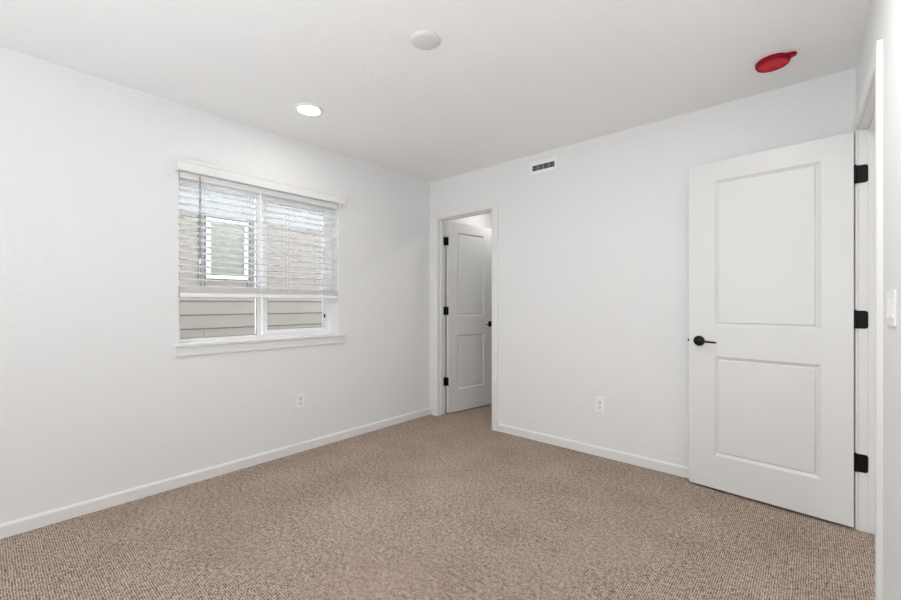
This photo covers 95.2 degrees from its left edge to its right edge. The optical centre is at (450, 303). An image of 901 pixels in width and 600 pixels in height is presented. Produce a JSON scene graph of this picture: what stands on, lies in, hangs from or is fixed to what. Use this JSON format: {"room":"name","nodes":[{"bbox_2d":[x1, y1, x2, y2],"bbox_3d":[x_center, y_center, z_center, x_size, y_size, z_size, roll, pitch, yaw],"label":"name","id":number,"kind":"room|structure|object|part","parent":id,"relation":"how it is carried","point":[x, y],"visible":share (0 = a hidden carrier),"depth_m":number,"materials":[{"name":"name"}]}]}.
{"room":"empty bedroom","nodes":[
{"label":"empty bedroom","id":0,"kind":"room"},
{"bbox_2d":[0,47,429,523],"bbox_3d":[-1.183,-0.056,3.366,0.165,2.440,7.700,0,0,41],"label":"wall","id":1,"kind":"structure","parent":0,"point":[97,400],"depth_m":2.46,"materials":[{"name":"white paint"}]},
{"bbox_2d":[0,407,430,538],"bbox_3d":[-1.868,1.129,2.451,0.013,0.070,5.020,0,0,41],"label":"baseboard","id":2,"kind":"structure","parent":1,"relation":"attached to","point":[25,524],"depth_m":2.60,"materials":[{"name":"white paint"}]},
{"bbox_2d":[173,179,345,356],"bbox_3d":[-1.381,-0.257,3.117,0.190,1.186,1.269,0,0,41],"label":"window","id":3,"kind":"structure","parent":1,"relation":"in","point":[263,338],"depth_m":3.12,"materials":[{"name":"white plastic"}]},
{"bbox_3d":[-1.358,0.267,3.096,0.128,0.019,1.269,0,0,41],"label":"sill","id":4,"kind":"part","parent":3,"relation":"part of","materials":[{"name":"white paint"}]},
{"bbox_2d":[175,157,344,298],"bbox_3d":[-1.338,-0.478,3.065,0.115,0.876,1.226,0,0,41],"label":"window blind","id":5,"kind":"object","parent":3,"relation":"attached to","point":[183,164],"visible":0.95,"depth_m":2.96,"materials":[{"name":"white plastic"}]},
{"bbox_3d":[-1.643,-0.561,2.701,0.004,0.540,0.010,0,0,41],"label":"pull cord","id":6,"kind":"part","parent":5,"relation":"part of","materials":[{"name":"grey plastic"}]},
{"bbox_3d":[-1.654,-0.439,2.749,0.055,0.737,0.026,0,0,41],"label":"ladder cord","id":7,"kind":"part","parent":5,"relation":"part of","materials":[{"name":"white fabric"}]},
{"bbox_3d":[-1.460,-0.439,2.971,0.055,0.737,0.026,0,0,41],"label":"ladder cord","id":8,"kind":"part","parent":5,"relation":"part of","materials":[{"name":"white fabric"}]},
{"bbox_3d":[-1.364,-0.056,3.080,0.052,0.024,1.162,0,0,41],"label":"rail","id":9,"kind":"part","parent":5,"relation":"part of","materials":[{"name":"white plastic"}]},
{"bbox_3d":[-1.265,-0.439,3.193,0.055,0.737,0.026,0,0,41],"label":"ladder cord","id":10,"kind":"part","parent":5,"relation":"part of","materials":[{"name":"white fabric"}]},
{"bbox_3d":[-1.249,-0.289,3.341,0.024,1.049,0.558,0,0,41],"label":"sash","id":11,"kind":"part","parent":3,"relation":"part of","materials":[{"name":"white plastic"}]},
{"bbox_2d":[296,393,304,407],"bbox_3d":[-1.180,0.762,3.235,0.011,0.114,0.070,0,0,41],"label":"wall outlet","id":12,"kind":"object","parent":1,"relation":"attached to","point":[300,398],"visible":1,"depth_m":3.23,"materials":[{"name":"white plastic"}]},
{"bbox_2d":[0,0,870,181],"bbox_3d":[0.594,-1.336,1.807,4.892,0.120,7.700,0,0,41],"label":"ceiling","id":13,"kind":"structure","parent":0,"point":[503,81],"depth_m":2.16,"materials":[{"name":"white paint"}]},
{"bbox_2d":[295,103,323,115],"bbox_3d":[-0.927,-1.270,2.703,0.180,0.010,0.180,0,0,41],"label":"recessed light","id":14,"kind":"object","parent":13,"relation":"in","point":[309,109],"visible":1,"depth_m":2.69,"materials":[{"name":"white plastic"}]},
{"bbox_2d":[411,30,439,49],"bbox_3d":[-0.122,-1.266,1.986,0.140,0.019,0.140,0,0,41],"label":"cover plate","id":15,"kind":"object","parent":13,"relation":"attached to","point":[421,39],"visible":1,"depth_m":1.97,"materials":[{"name":"white plastic"}]},
{"bbox_3d":[-0.122,-1.259,1.986,0.095,0.005,0.095,0,0,41],"label":"plate","id":16,"kind":"part","parent":15,"relation":"part of","materials":[{"name":"white plastic"}]},
{"bbox_2d":[755,51,796,72],"bbox_3d":[1.694,-1.263,2.162,0.152,0.026,0.148,0,0,12],"label":"cover","id":17,"kind":"object","parent":13,"relation":"attached to","point":[773,62],"visible":1,"depth_m":2.14,"materials":[{"name":"red plastic"}]},
{"bbox_2d":[0,404,874,599],"bbox_3d":[0.594,1.224,1.807,4.892,0.120,7.700,0,0,41],"label":"floor","id":18,"kind":"structure","parent":0,"point":[447,506],"depth_m":2.06,"materials":[{"name":"carpet"}]},
{"bbox_2d":[445,213,491,410],"bbox_3d":[0.569,-0.056,5.212,0.072,2.440,2.115,0,0,41],"label":"wall","id":19,"kind":"structure","parent":0,"point":[485,220],"depth_m":4.76,"materials":[{"name":"white paint"}]},
{"bbox_2d":[443,222,491,412],"bbox_3d":[0.210,0.145,4.539,0.716,2.014,0.148,0,0,-40],"label":"door","id":20,"kind":"structure","parent":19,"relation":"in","point":[467,381],"depth_m":4.51,"materials":[{"name":"white paint"}]},
{"bbox_2d":[430,68,855,466],"bbox_3d":[1.079,-0.056,3.281,3.387,2.440,0.115,0,0,41],"label":"wall","id":21,"kind":"structure","parent":0,"point":[593,250],"depth_m":3.10,"materials":[{"name":"white paint"}]},
{"bbox_2d":[432,201,497,430],"bbox_3d":[0.160,0.112,4.078,0.818,2.105,0.130,0,0,41],"label":"door frame","id":22,"kind":"structure","parent":21,"relation":"attached to","point":[493,205],"depth_m":4.27,"materials":[{"name":"white paint"}]},
{"bbox_2d":[530,156,557,175],"bbox_3d":[0.780,-1.154,3.462,0.258,0.112,0.007,0,0,41],"label":"air vent","id":23,"kind":"object","parent":21,"relation":"in","point":[550,164],"visible":1,"depth_m":3.46,"materials":[{"name":"white plastic"}]},
{"bbox_2d":[534,162,551,169],"bbox_3d":[0.780,-1.154,3.461,0.206,0.046,0.004,0,0,41],"label":"grille","id":24,"kind":"object","parent":23,"relation":"attached to","point":[537,165],"depth_m":3.46,"materials":[{"name":"grey metal"}]},
{"bbox_2d":[498,423,688,477],"bbox_3d":[1.311,1.129,2.992,2.330,0.070,0.013,0,0,41],"label":"baseboard","id":25,"kind":"structure","parent":21,"relation":"attached to","point":[683,471],"depth_m":3.13,"materials":[{"name":"white paint"}]},
{"bbox_2d":[595,396,604,412],"bbox_3d":[1.141,0.770,3.143,0.070,0.114,0.011,0,0,41],"label":"wall outlet","id":26,"kind":"object","parent":21,"relation":"attached to","point":[599,401],"visible":1,"depth_m":3.14,"materials":[{"name":"white plastic"}]},
{"bbox_2d":[856,0,900,599],"bbox_3d":[0.612,-0.056,0.283,0.120,2.440,5.290,0,0,40],"label":"wall","id":27,"kind":"structure","parent":0,"point":[883,21],"depth_m":1.35,"materials":[{"name":"white paint"}]},
{"bbox_2d":[853,39,882,599],"bbox_3d":[1.883,0.107,1.786,0.137,2.115,0.894,0,0,40],"label":"door frame","id":28,"kind":"structure","parent":27,"relation":"attached to","point":[875,71],"depth_m":2.07,"materials":[{"name":"white paint"}]},
{"bbox_2d":[688,132,867,527],"bbox_3d":[1.832,0.134,2.385,0.148,2.030,0.824,0,0,-44],"label":"door","id":29,"kind":"structure","parent":28,"relation":"attached to","point":[773,318],"depth_m":2.34,"materials":[{"name":"white paint"}]},
{"bbox_3d":[1.588,0.236,2.576,0.056,0.065,0.137,0,0,-44],"label":"lever handle","id":30,"kind":"part","parent":29,"relation":"part of","materials":[{"name":"black metal"}]},
{"bbox_2d":[885,289,896,326],"bbox_3d":[1.416,0.014,1.325,0.009,0.116,0.163,0,0,41],"label":"light switch","id":31,"kind":"object","parent":27,"relation":"attached to","point":[891,295],"visible":1,"depth_m":1.30,"materials":[{"name":"white plastic"}]},
{"label":"outside","id":32,"kind":"structure","parent":0,"visible":0},
{"bbox_3d":[-5.141,1.664,7.174,10.808,0.200,28.000,0,0,41],"label":"ground","id":33,"kind":"structure","parent":32,"visible":0},
{"bbox_2d":[180,184,322,337],"bbox_3d":[-3.390,-0.286,6.302,2.545,3.700,11.200,0,0,41],"label":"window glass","id":34,"kind":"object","parent":33,"relation":"on","point":[199,316],"visible":0.2,"depth_m":5.23,"materials":[{"name":"beige"}]},
{"bbox_3d":[-2.779,-0.673,5.127,0.014,0.628,0.394,0,0,41],"label":"pane","id":35,"kind":"part","parent":34,"relation":"part of","materials":[{"name":"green glass"}]}
]}

